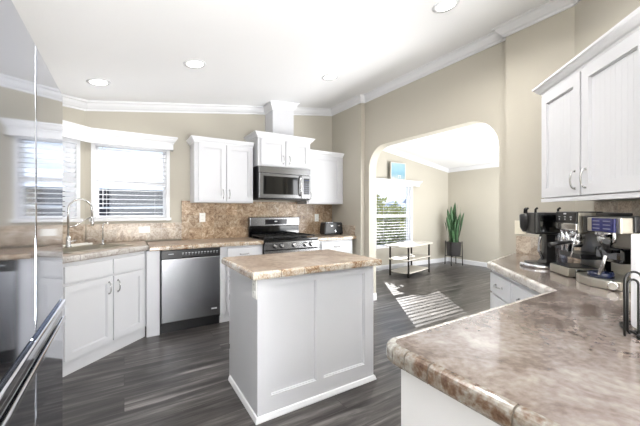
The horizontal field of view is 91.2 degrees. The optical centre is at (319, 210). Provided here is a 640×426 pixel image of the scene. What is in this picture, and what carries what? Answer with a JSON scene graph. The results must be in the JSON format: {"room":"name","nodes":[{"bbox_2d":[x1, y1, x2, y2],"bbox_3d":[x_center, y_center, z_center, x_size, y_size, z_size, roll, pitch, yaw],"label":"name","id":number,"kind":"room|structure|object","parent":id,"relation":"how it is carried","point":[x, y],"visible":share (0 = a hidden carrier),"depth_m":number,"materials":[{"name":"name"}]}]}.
{"room":"kitchen","nodes":[
{"label":"kitchen","id":0,"kind":"room"},
{"bbox_2d":[63,106,84,224],"bbox_3d":[-2.698,0.025,2.908,0.120,2.507,0.980,0,0,13],"label":"wall","id":1,"kind":"structure","parent":0,"point":[76,116],"depth_m":3.32,"materials":[{"name":"beige paint"}]},
{"bbox_2d":[63,140,82,221],"bbox_3d":[-2.662,-0.327,2.930,0.140,0.900,0.820,0,0,13],"label":"window","id":2,"kind":"structure","parent":1,"relation":"in","point":[77,147],"depth_m":3.27,"materials":[{"name":"white paint"}]},
{"bbox_2d":[63,137,76,218],"bbox_3d":[-2.625,-0.330,2.922,0.074,0.820,0.710,0,0,13],"label":"window blind","id":3,"kind":"object","parent":2,"relation":"attached to","point":[67,142],"visible":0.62,"depth_m":3.20,"materials":[{"name":"white plastic"}]},
{"bbox_2d":[63,224,84,244],"bbox_3d":[-2.626,0.248,2.900,0.021,0.201,0.960,0,0,13],"label":"backsplash","id":4,"kind":"structure","parent":1,"relation":"attached to","point":[77,232],"depth_m":3.25,"materials":[{"name":"stone"}]},
{"bbox_2d":[85,111,331,243],"bbox_3d":[-1.113,-0.204,4.329,3.417,2.964,0.120,0,0,-32],"label":"wall","id":5,"kind":"structure","parent":0,"point":[182,126],"depth_m":3.88,"materials":[{"name":"beige paint"}]},
{"bbox_2d":[63,120,177,221],"bbox_3d":[-2.352,-0.374,3.198,1.786,0.995,1.139,0,0,-32],"label":"window","id":6,"kind":"structure","parent":5,"relation":"in","point":[166,195],"depth_m":3.48,"materials":[{"name":"white paint"}]},
{"bbox_2d":[95,143,165,217],"bbox_3d":[-2.152,-0.335,3.597,0.695,0.830,0.074,0,0,-32],"label":"window blind","id":7,"kind":"object","parent":6,"relation":"attached to","point":[106,146],"visible":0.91,"depth_m":3.57,"materials":[{"name":"white plastic"}]},
{"bbox_2d":[86,223,181,242],"bbox_3d":[-2.115,0.248,3.617,0.951,0.200,0.019,0,0,-32],"label":"backsplash","id":8,"kind":"structure","parent":5,"relation":"attached to","point":[158,231],"depth_m":3.58,"materials":[{"name":"stone"}]},
{"bbox_2d":[186,135,253,202],"bbox_3d":[-1.255,-0.484,3.961,0.759,0.775,0.349,0,0,-32],"label":"upper cabinet","id":9,"kind":"object","parent":5,"relation":"attached to","point":[221,170],"visible":1,"depth_m":3.83,"materials":[{"name":"white paint"}]},
{"bbox_2d":[181,201,296,239],"bbox_3d":[-1.031,0.120,4.295,1.604,0.485,0.020,0,0,-32],"label":"backsplash","id":10,"kind":"structure","parent":5,"relation":"attached to","point":[222,220],"depth_m":4.14,"materials":[{"name":"brown stone"}]},
{"bbox_2d":[244,130,314,169],"bbox_3d":[-0.556,-0.789,4.336,0.877,0.425,0.454,0,0,-32],"label":"upper cabinet","id":11,"kind":"object","parent":5,"relation":"attached to","point":[269,149],"visible":0.99,"depth_m":4.14,"materials":[{"name":"white paint"}]},
{"bbox_2d":[253,166,310,200],"bbox_3d":[-0.549,-0.358,4.326,0.757,0.432,0.472,0,0,-32],"label":"microwave oven","id":12,"kind":"object","parent":11,"relation":"attached to","point":[270,183],"visible":0.99,"depth_m":4.14,"materials":[{"name":"silver metal"}]},
{"bbox_2d":[263,101,298,135],"bbox_3d":[-0.560,-1.256,4.408,0.435,0.499,0.328,0,0,-32],"label":"chimney","id":13,"kind":"object","parent":5,"relation":"attached to","point":[279,115],"visible":0.9,"depth_m":4.31,"materials":[{"name":"white paint"}]},
{"bbox_2d":[297,202,331,233],"bbox_3d":[-0.082,0.121,4.888,0.634,0.486,0.020,0,0,-32],"label":"backsplash","id":14,"kind":"structure","parent":5,"relation":"attached to","point":[306,213],"depth_m":4.86,"materials":[{"name":"brown stone"}]},
{"bbox_2d":[297,149,344,204],"bbox_3d":[0.015,-0.484,4.755,0.638,0.775,0.349,0,0,-32],"label":"upper cabinet","id":15,"kind":"object","parent":5,"relation":"attached to","point":[326,168],"visible":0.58,"depth_m":4.64,"materials":[{"name":"white paint"}]},
{"bbox_2d":[63,261,491,425],"bbox_3d":[2.077,1.338,2.242,8.500,0.120,8.800,0,0,-32],"label":"floor","id":16,"kind":"structure","parent":0,"point":[180,377],"depth_m":2.43,"materials":[{"name":"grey wood"}]},
{"bbox_2d":[0,0,65,425],"bbox_3d":[-1.172,0.378,0.762,0.751,1.800,0.945,0,0,-32],"label":"refrigerator","id":17,"kind":"object","parent":16,"relation":"on","point":[32,321],"visible":1,"depth_m":0.86,"materials":[{"name":"silver metal"}]},
{"bbox_2d":[61,251,145,376],"bbox_3d":[-2.136,0.841,2.659,0.571,0.874,1.190,0,0,14],"label":"base cabinet","id":18,"kind":"object","parent":16,"relation":"on","point":[104,310],"visible":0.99,"depth_m":2.69,"materials":[{"name":"white paint"}]},
{"bbox_2d":[63,223,181,263],"bbox_3d":[-2.208,0.276,2.932,0.822,0.255,2.063,0,0,13],"label":"countertop","id":19,"kind":"structure","parent":18,"relation":"on","point":[129,233],"depth_m":3.43,"materials":[{"name":"beige stone"}]},
{"bbox_2d":[63,242,92,246],"bbox_3d":[-2.407,0.340,3.108,0.070,0.020,0.280,0,0,14],"label":"tray","id":20,"kind":"object","parent":19,"relation":"on","point":[86,243],"visible":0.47,"depth_m":3.12,"materials":[{"name":"white ceramic"}]},
{"bbox_2d":[64,198,93,247],"bbox_3d":[-2.297,0.112,2.996,0.055,0.458,0.256,0,0,22],"label":"kitchen faucet","id":21,"kind":"object","parent":19,"relation":"on","point":[68,238],"visible":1,"depth_m":2.92,"materials":[{"name":"silver metal"}]},
{"bbox_2d":[63,243,133,253],"bbox_3d":[-2.159,0.439,2.906,0.420,0.191,0.670,0,0,14],"label":"sink","id":22,"kind":"object","parent":19,"relation":"in","point":[83,248],"visible":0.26,"depth_m":3.05,"materials":[{"name":"metal"}]},
{"bbox_2d":[101,222,108,244],"bbox_3d":[-2.218,0.235,3.235,0.036,0.229,0.090,0,0,14],"label":"tap","id":23,"kind":"object","parent":19,"relation":"on","point":[105,222],"visible":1,"depth_m":3.20,"materials":[{"name":"silver metal"}]},
{"bbox_2d":[139,226,149,232],"bbox_3d":[-2.043,0.223,3.645,0.116,0.072,0.009,0,0,-32],"label":"wall outlet","id":24,"kind":"object","parent":19,"relation":"attached to","point":[141,229],"visible":1,"depth_m":3.64,"materials":[{"name":"white plastic"}]},
{"bbox_2d":[146,250,159,336],"bbox_3d":[-1.845,0.844,3.422,0.119,0.868,0.560,0,0,-32],"label":"base cabinet","id":25,"kind":"object","parent":16,"relation":"on","point":[152,257],"visible":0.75,"depth_m":3.18,"materials":[{"name":"white paint"}]},
{"bbox_2d":[160,247,219,333],"bbox_3d":[-1.526,0.845,3.605,0.600,0.866,0.589,0,0,-32],"label":"dishwasher","id":26,"kind":"object","parent":16,"relation":"on","point":[189,278],"visible":0.97,"depth_m":3.35,"materials":[{"name":"silver metal"}]},
{"bbox_2d":[219,244,262,322],"bbox_3d":[-1.053,0.844,3.899,0.505,0.868,0.631,0,0,-32],"label":"base cabinet","id":27,"kind":"object","parent":16,"relation":"on","point":[231,251],"visible":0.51,"depth_m":3.57,"materials":[{"name":"white paint"}]},
{"bbox_2d":[147,201,296,250],"bbox_3d":[-1.032,0.144,3.934,1.989,0.532,0.630,0,0,-32],"label":"countertop","id":28,"kind":"structure","parent":27,"relation":"on","point":[224,222],"depth_m":4.05,"materials":[{"name":"beige stone"}]},
{"bbox_2d":[199,213,204,221],"bbox_3d":[-1.496,0.088,3.986,0.072,0.116,0.009,0,0,-32],"label":"wall outlet","id":29,"kind":"object","parent":28,"relation":"attached to","point":[201,215],"visible":1,"depth_m":3.98,"materials":[{"name":"white plastic"}]},
{"bbox_2d":[248,217,318,253],"bbox_3d":[-0.490,0.645,4.207,0.766,1.105,0.675,0,0,-32],"label":"gas range","id":30,"kind":"object","parent":16,"relation":"on","point":[278,234],"visible":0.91,"depth_m":4.21,"materials":[{"name":"silver metal"}]},
{"bbox_2d":[249,235,317,240],"bbox_3d":[-0.497,0.364,4.218,0.766,0.017,0.560,0,0,-32],"label":"cooktop","id":31,"kind":"object","parent":30,"relation":"in","point":[282,237],"depth_m":4.06,"materials":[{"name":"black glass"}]},
{"bbox_2d":[263,239,317,253],"bbox_3d":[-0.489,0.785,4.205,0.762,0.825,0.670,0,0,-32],"label":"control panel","id":32,"kind":"object","parent":30,"relation":"in","point":[270,246],"depth_m":3.93,"materials":[{"name":"silver metal"}]},
{"bbox_2d":[228,266,375,424],"bbox_3d":[-0.149,0.844,2.392,0.954,0.868,0.647,0,0,-32],"label":"base cabinet","id":33,"kind":"object","parent":16,"relation":"on","point":[305,339],"visible":0.81,"depth_m":2.11,"materials":[{"name":"white paint"}]},
{"bbox_2d":[252,280,256,299],"bbox_3d":[-0.401,0.478,1.913,0.009,0.116,0.072,0,0,-32],"label":"wall outlet","id":34,"kind":"object","parent":33,"relation":"attached to","point":[254,283],"visible":0.93,"depth_m":1.90,"materials":[{"name":"white plastic"}]},
{"bbox_2d":[222,249,381,280],"bbox_3d":[-0.153,0.387,2.398,1.010,0.046,0.719,0,0,-32],"label":"countertop","id":35,"kind":"structure","parent":33,"relation":"on","point":[276,265],"depth_m":2.21,"materials":[{"name":"beige stone"}]},
{"bbox_2d":[317,239,351,253],"bbox_3d":[0.075,0.844,4.605,0.600,0.868,0.631,0,0,-32],"label":"base cabinet","id":36,"kind":"object","parent":16,"relation":"on","point":[345,245],"visible":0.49,"depth_m":4.38,"materials":[{"name":"white paint"}]},
{"bbox_2d":[297,202,355,240],"bbox_3d":[0.086,0.144,4.634,0.652,0.532,0.630,0,0,-32],"label":"countertop","id":37,"kind":"structure","parent":36,"relation":"on","point":[306,213],"depth_m":4.80,"materials":[{"name":"beige stone"}]},
{"bbox_2d":[315,214,318,221],"bbox_3d":[-0.051,0.113,4.890,0.072,0.116,0.009,0,0,-32],"label":"wall outlet","id":38,"kind":"object","parent":37,"relation":"attached to","point":[316,215],"visible":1,"depth_m":4.89,"materials":[{"name":"white plastic"}]},
{"bbox_2d":[320,222,342,234],"bbox_3d":[0.176,0.269,4.734,0.320,0.187,0.190,0,0,-28],"label":"toaster","id":39,"kind":"object","parent":37,"relation":"on","point":[325,227],"visible":0.99,"depth_m":4.67,"materials":[{"name":"black metal"}]},
{"bbox_2d":[386,241,432,277],"bbox_3d":[1.828,0.972,6.356,0.500,0.612,1.200,0,0,45],"label":"side table","id":40,"kind":"object","parent":16,"relation":"on","point":[408,270],"visible":1,"depth_m":6.24,"materials":[{"name":"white wood"}]},
{"bbox_2d":[388,253,429,260],"bbox_3d":[1.828,0.944,6.356,0.450,0.018,1.060,0,0,45],"label":"shelf","id":41,"kind":"object","parent":40,"relation":"attached to","point":[413,256],"depth_m":6.24,"materials":[{"name":"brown wood"}]},
{"bbox_2d":[391,265,427,273],"bbox_3d":[1.828,1.194,6.356,0.420,0.018,0.900,0,0,45],"label":"shelf","id":42,"kind":"object","parent":40,"relation":"attached to","point":[413,269],"depth_m":6.30,"materials":[{"name":"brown wood"}]},
{"bbox_2d":[401,369,499,425],"bbox_3d":[0.872,0.845,0.742,0.972,0.867,0.894,0,0,-32],"label":"base cabinet","id":43,"kind":"object","parent":16,"relation":"on","point":[422,404],"visible":0.02,"depth_m":0.78,"materials":[{"name":"white paint"}]},
{"bbox_2d":[386,201,639,425],"bbox_3d":[1.286,0.178,1.298,1.274,0.466,2.714,0,0,37],"label":"countertop","id":44,"kind":"structure","parent":43,"relation":"on","point":[561,355],"depth_m":0.79,"materials":[{"name":"brown stone"}]},
{"bbox_2d":[519,207,561,268],"bbox_3d":[1.439,0.171,2.045,0.230,0.385,0.230,0,0,10],"label":"pod coffee maker","id":45,"kind":"object","parent":44,"relation":"on","point":[543,224],"visible":0.81,"depth_m":2.00,"materials":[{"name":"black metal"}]},
{"bbox_2d":[519,214,526,231],"bbox_3d":[1.400,0.082,2.111,0.095,0.120,0.096,0,0,10],"label":"basket","id":46,"kind":"object","parent":45,"relation":"on","point":[522,217],"depth_m":2.09,"materials":[{"name":"black plastic"}]},
{"bbox_2d":[548,211,616,277],"bbox_3d":[1.449,0.184,1.806,0.304,0.358,0.271,0,0,10],"label":"espresso machine","id":47,"kind":"object","parent":44,"relation":"on","point":[570,223],"visible":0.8,"depth_m":1.74,"materials":[{"name":"metal"}]},
{"bbox_2d":[550,263,598,276],"bbox_3d":[1.438,0.337,1.776,0.155,0.046,0.180,0,0,10],"label":"drip tray","id":48,"kind":"object","parent":47,"relation":"on","point":[567,269],"depth_m":1.73,"materials":[{"name":"metal"}]},
{"bbox_2d":[552,262,597,268],"bbox_3d":[1.439,0.311,1.775,0.142,0.004,0.164,0,0,10],"label":"grille","id":49,"kind":"object","parent":47,"relation":"attached to","point":[582,265],"depth_m":1.76,"materials":[{"name":"black plastic"}]},
{"bbox_2d":[576,213,639,291],"bbox_3d":[1.478,0.188,1.514,0.357,0.352,0.279,0,0,10],"label":"coffee machine","id":50,"kind":"object","parent":44,"relation":"on","point":[613,231],"visible":0.95,"depth_m":1.50,"materials":[{"name":"metal"}]},
{"bbox_2d":[587,270,614,278],"bbox_3d":[1.370,0.311,1.529,0.100,0.025,0.100,0,0,10],"label":"drip tray","id":51,"kind":"object","parent":50,"relation":"on","point":[591,274],"depth_m":1.49,"materials":[{"name":"blue plastic"}]},
{"bbox_2d":[619,271,639,338],"bbox_3d":[1.003,0.201,0.918,0.183,0.326,0.205,0,0,39],"label":"paper towel holder","id":52,"kind":"object","parent":44,"relation":"on","point":[626,321],"visible":0.99,"depth_m":0.89,"materials":[{"name":"black metal"}]},
{"bbox_2d":[631,234,639,328],"bbox_3d":[1.010,0.213,0.926,0.128,0.280,0.128,0,0,-32],"label":"paper towel roll","id":53,"kind":"object","parent":52,"relation":"on","point":[635,238],"visible":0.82,"depth_m":0.94,"materials":[{"name":"white paper"}]},
{"bbox_2d":[445,240,462,265],"bbox_3d":[3.157,0.998,7.400,0.338,0.560,0.338,0,0,-4],"label":"stand","id":54,"kind":"object","parent":16,"relation":"on","point":[453,249],"visible":0.89,"depth_m":7.27,"materials":[{"name":"black metal"}]},
{"bbox_2d":[445,204,463,242],"bbox_3d":[3.150,0.290,7.376,0.435,0.985,0.382,0,0,-32],"label":"snake plant","id":55,"kind":"object","parent":54,"relation":"on","point":[453,224],"visible":0.94,"depth_m":7.33,"materials":[{"name":"green plant"}]},
{"bbox_2d":[490,270,538,308],"bbox_3d":[1.408,0.845,1.833,0.601,0.867,0.720,0,0,10],"label":"base cabinet","id":56,"kind":"object","parent":16,"relation":"on","point":[505,290],"visible":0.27,"depth_m":1.97,"materials":[{"name":"white paint"}]},
{"bbox_2d":[12,0,549,168],"bbox_3d":[2.085,-1.373,2.277,8.450,0.737,8.850,0,0,-32],"label":"ceiling","id":57,"kind":"structure","parent":0,"point":[254,52],"depth_m":2.60,"materials":[{"name":"paint"}]},
{"bbox_2d":[86,78,110,85],"bbox_3d":[-2.052,-1.188,2.904,0.189,0.033,0.191,0,0,-38],"label":"recessed light","id":58,"kind":"object","parent":57,"relation":"in","point":[94,81],"visible":1,"depth_m":2.90,"materials":[{"name":"white paint"}]},
{"bbox_2d":[90,80,106,84],"bbox_3d":[-2.052,-1.188,2.904,0.133,0.003,0.133,-10,5,-32],"label":"diffuser","id":59,"kind":"object","parent":58,"relation":"attached to","point":[97,82],"depth_m":2.90,"materials":[{"name":"white plastic"}]},
{"bbox_2d":[183,59,205,68],"bbox_3d":[-1.104,-1.292,2.765,0.189,0.033,0.191,0,0,-26],"label":"recessed light","id":60,"kind":"object","parent":57,"relation":"in","point":[193,63],"visible":1,"depth_m":2.76,"materials":[{"name":"white paint"}]},
{"bbox_2d":[187,61,202,66],"bbox_3d":[-1.104,-1.293,2.765,0.133,0.003,0.133,-10,5,-32],"label":"diffuser","id":61,"kind":"object","parent":60,"relation":"attached to","point":[193,63],"depth_m":2.76,"materials":[{"name":"white plastic"}]},
{"bbox_2d":[322,74,338,79],"bbox_3d":[0.114,-1.497,3.515,0.189,0.033,0.191,0,0,-26],"label":"recessed light","id":62,"kind":"object","parent":57,"relation":"in","point":[328,76],"visible":1,"depth_m":3.50,"materials":[{"name":"white paint"}]},
{"bbox_2d":[324,75,335,78],"bbox_3d":[0.114,-1.497,3.515,0.133,0.003,0.133,-10,5,-32],"label":"diffuser","id":63,"kind":"object","parent":62,"relation":"attached to","point":[330,76],"depth_m":3.51,"materials":[{"name":"white plastic"}]},
{"bbox_2d":[432,0,459,12],"bbox_3d":[0.922,-1.502,2.298,0.189,0.033,0.191,0,0,-26],"label":"recessed light","id":64,"kind":"object","parent":57,"relation":"in","point":[443,6],"visible":1,"depth_m":2.30,"materials":[{"name":"white paint"}]},
{"bbox_2d":[436,0,454,10],"bbox_3d":[0.922,-1.503,2.299,0.133,0.003,0.133,-10,5,-32],"label":"diffuser","id":65,"kind":"object","parent":64,"relation":"attached to","point":[446,5],"depth_m":2.30,"materials":[{"name":"white plastic"}]},
{"bbox_2d":[332,103,364,255],"bbox_3d":[0.469,-0.205,4.828,0.204,2.966,0.750,0,0,-32],"label":"wall","id":66,"kind":"structure","parent":0,"point":[348,126],"depth_m":4.62,"materials":[{"name":"beige paint"}]},
{"bbox_2d":[376,151,447,265],"bbox_3d":[1.593,-0.211,6.873,4.110,2.978,0.254,0,0,-32],"label":"wall","id":67,"kind":"structure","parent":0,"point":[430,200],"depth_m":7.43,"materials":[{"name":"beige paint"}]},
{"bbox_2d":[376,184,410,246],"bbox_3d":[1.626,0.090,6.914,1.040,1.360,0.056,0,0,-32],"label":"window blind","id":68,"kind":"object","parent":67,"relation":"attached to","point":[376,184],"visible":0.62,"depth_m":6.88,"materials":[{"name":"white plastic"}]},
{"bbox_2d":[376,186,412,248],"bbox_3d":[1.611,0.093,6.940,1.220,1.510,0.140,0,0,-32],"label":"window","id":69,"kind":"structure","parent":67,"relation":"attached to","point":[409,194],"depth_m":7.21,"materials":[{"name":"white paint"}]},
{"bbox_2d":[390,162,405,179],"bbox_3d":[1.704,-0.860,6.856,0.456,0.378,0.030,0,0,-32],"label":"picture","id":70,"kind":"object","parent":67,"relation":"on","point":[397,170],"visible":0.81,"depth_m":6.84,"materials":[{"name":"blue paper"}]},
{"bbox_2d":[365,41,505,292],"bbox_3d":[1.228,-0.212,3.684,0.130,2.980,2.005,0,0,-32],"label":"wall","id":71,"kind":"structure","parent":0,"point":[471,90],"depth_m":3.41,"materials":[{"name":"beige paint"}]},
{"bbox_2d":[448,167,498,262],"bbox_3d":[5.519,0.088,4.395,0.120,2.380,8.600,0,0,-32],"label":"wall","id":72,"kind":"structure","parent":0,"point":[474,192],"depth_m":7.26,"materials":[{"name":"beige paint"}]},
{"bbox_2d":[506,0,639,255],"bbox_3d":[2.115,-0.209,0.259,0.995,2.973,5.201,0,0,-15],"label":"wall","id":73,"kind":"structure","parent":0,"point":[535,52],"depth_m":2.57,"materials":[{"name":"beige paint"}]},
{"bbox_2d":[62,0,580,115],"bbox_3d":[-0.051,-1.306,1.855,3.980,0.669,5.200,0,0,-32],"label":"trim","id":74,"kind":"structure","parent":73,"relation":"attached to","point":[550,8],"depth_m":3.49,"materials":[{"name":"white paint"}]},
{"bbox_2d":[376,257,486,270],"bbox_3d":[3.448,1.228,3.925,3.890,0.100,7.000,0,0,-32],"label":"baseboard","id":75,"kind":"structure","parent":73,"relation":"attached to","point":[422,262],"depth_m":7.30,"materials":[{"name":"white paint"}]},
{"bbox_2d":[383,147,498,172],"bbox_3d":[3.448,-1.291,3.925,3.890,0.668,7.000,0,0,-32],"label":"trim","id":76,"kind":"structure","parent":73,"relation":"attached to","point":[387,149],"depth_m":7.24,"materials":[{"name":"white paint"}]},
{"bbox_2d":[515,220,525,234],"bbox_3d":[1.698,0.143,2.660,0.010,0.116,0.086,0,0,-32],"label":"light switch","id":77,"kind":"object","parent":73,"relation":"attached to","point":[518,230],"visible":0.71,"depth_m":2.67,"materials":[{"name":"beige plastic"}]},
{"bbox_2d":[516,236,572,258],"bbox_3d":[1.788,0.289,2.509,0.015,0.148,0.402,0,0,-32],"label":"backsplash","id":78,"kind":"structure","parent":73,"relation":"attached to","point":[524,244],"depth_m":2.59,"materials":[{"name":"stone"}]},
{"bbox_2d":[532,6,639,201],"bbox_3d":[1.602,-0.458,1.713,0.366,0.802,0.999,0,0,10],"label":"upper cabinet","id":79,"kind":"object","parent":73,"relation":"attached to","point":[590,106],"visible":1,"depth_m":1.65,"materials":[{"name":"white paint"}]},
{"bbox_2d":[594,201,639,215],"bbox_3d":[1.721,0.154,1.388,0.015,0.418,1.460,0,0,10],"label":"backsplash","id":80,"kind":"structure","parent":73,"relation":"attached to","point":[633,207],"depth_m":1.89,"materials":[{"name":"stone"}]},
{"label":"outside","id":81,"kind":"structure","parent":0,"visible":0},
{"bbox_3d":[-25.265,1.628,40.401,120.000,0.100,84.700,0,0,-32],"label":"ground","id":82,"kind":"structure","parent":81,"visible":0},
{"bbox_2d":[63,171,162,215],"bbox_3d":[-6.211,0.203,9.460,9.100,2.750,5.072,0,0,-32],"label":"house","id":83,"kind":"structure","parent":82,"relation":"on","point":[157,201],"depth_m":8.18,"materials":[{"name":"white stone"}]},
{"bbox_2d":[376,192,389,223],"bbox_3d":[1.897,0.360,12.640,1.738,2.459,1.712,0,0,-32],"label":"tree","id":84,"kind":"object","parent":82,"relation":"on","point":[377,195],"visible":0.11,"depth_m":12.27,"materials":[{"name":"green plant"}]},
{"bbox_2d":[376,204,405,244],"bbox_3d":[1.588,0.750,7.746,1.634,1.832,0.634,0,0,-32],"label":"bush","id":85,"kind":"object","parent":82,"relation":"on","point":[381,233],"visible":0.44,"depth_m":7.68,"materials":[{"name":"green plant"}]},
{"bbox_2d":[378,195,405,207],"bbox_3d":[23.081,-3.133,106.430,96.000,9.622,36.000,0,0,-32],"label":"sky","id":86,"kind":"structure","parent":82,"relation":"on","point":[402,201],"depth_m":106.98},
{"bbox_2d":[380,201,405,226],"bbox_3d":[4.049,0.507,17.430,2.561,2.188,1.935,0,0,-32],"label":"tree","id":87,"kind":"object","parent":82,"relation":"on","point":[394,210],"visible":0.3,"depth_m":16.94,"materials":[{"name":"green plant"}]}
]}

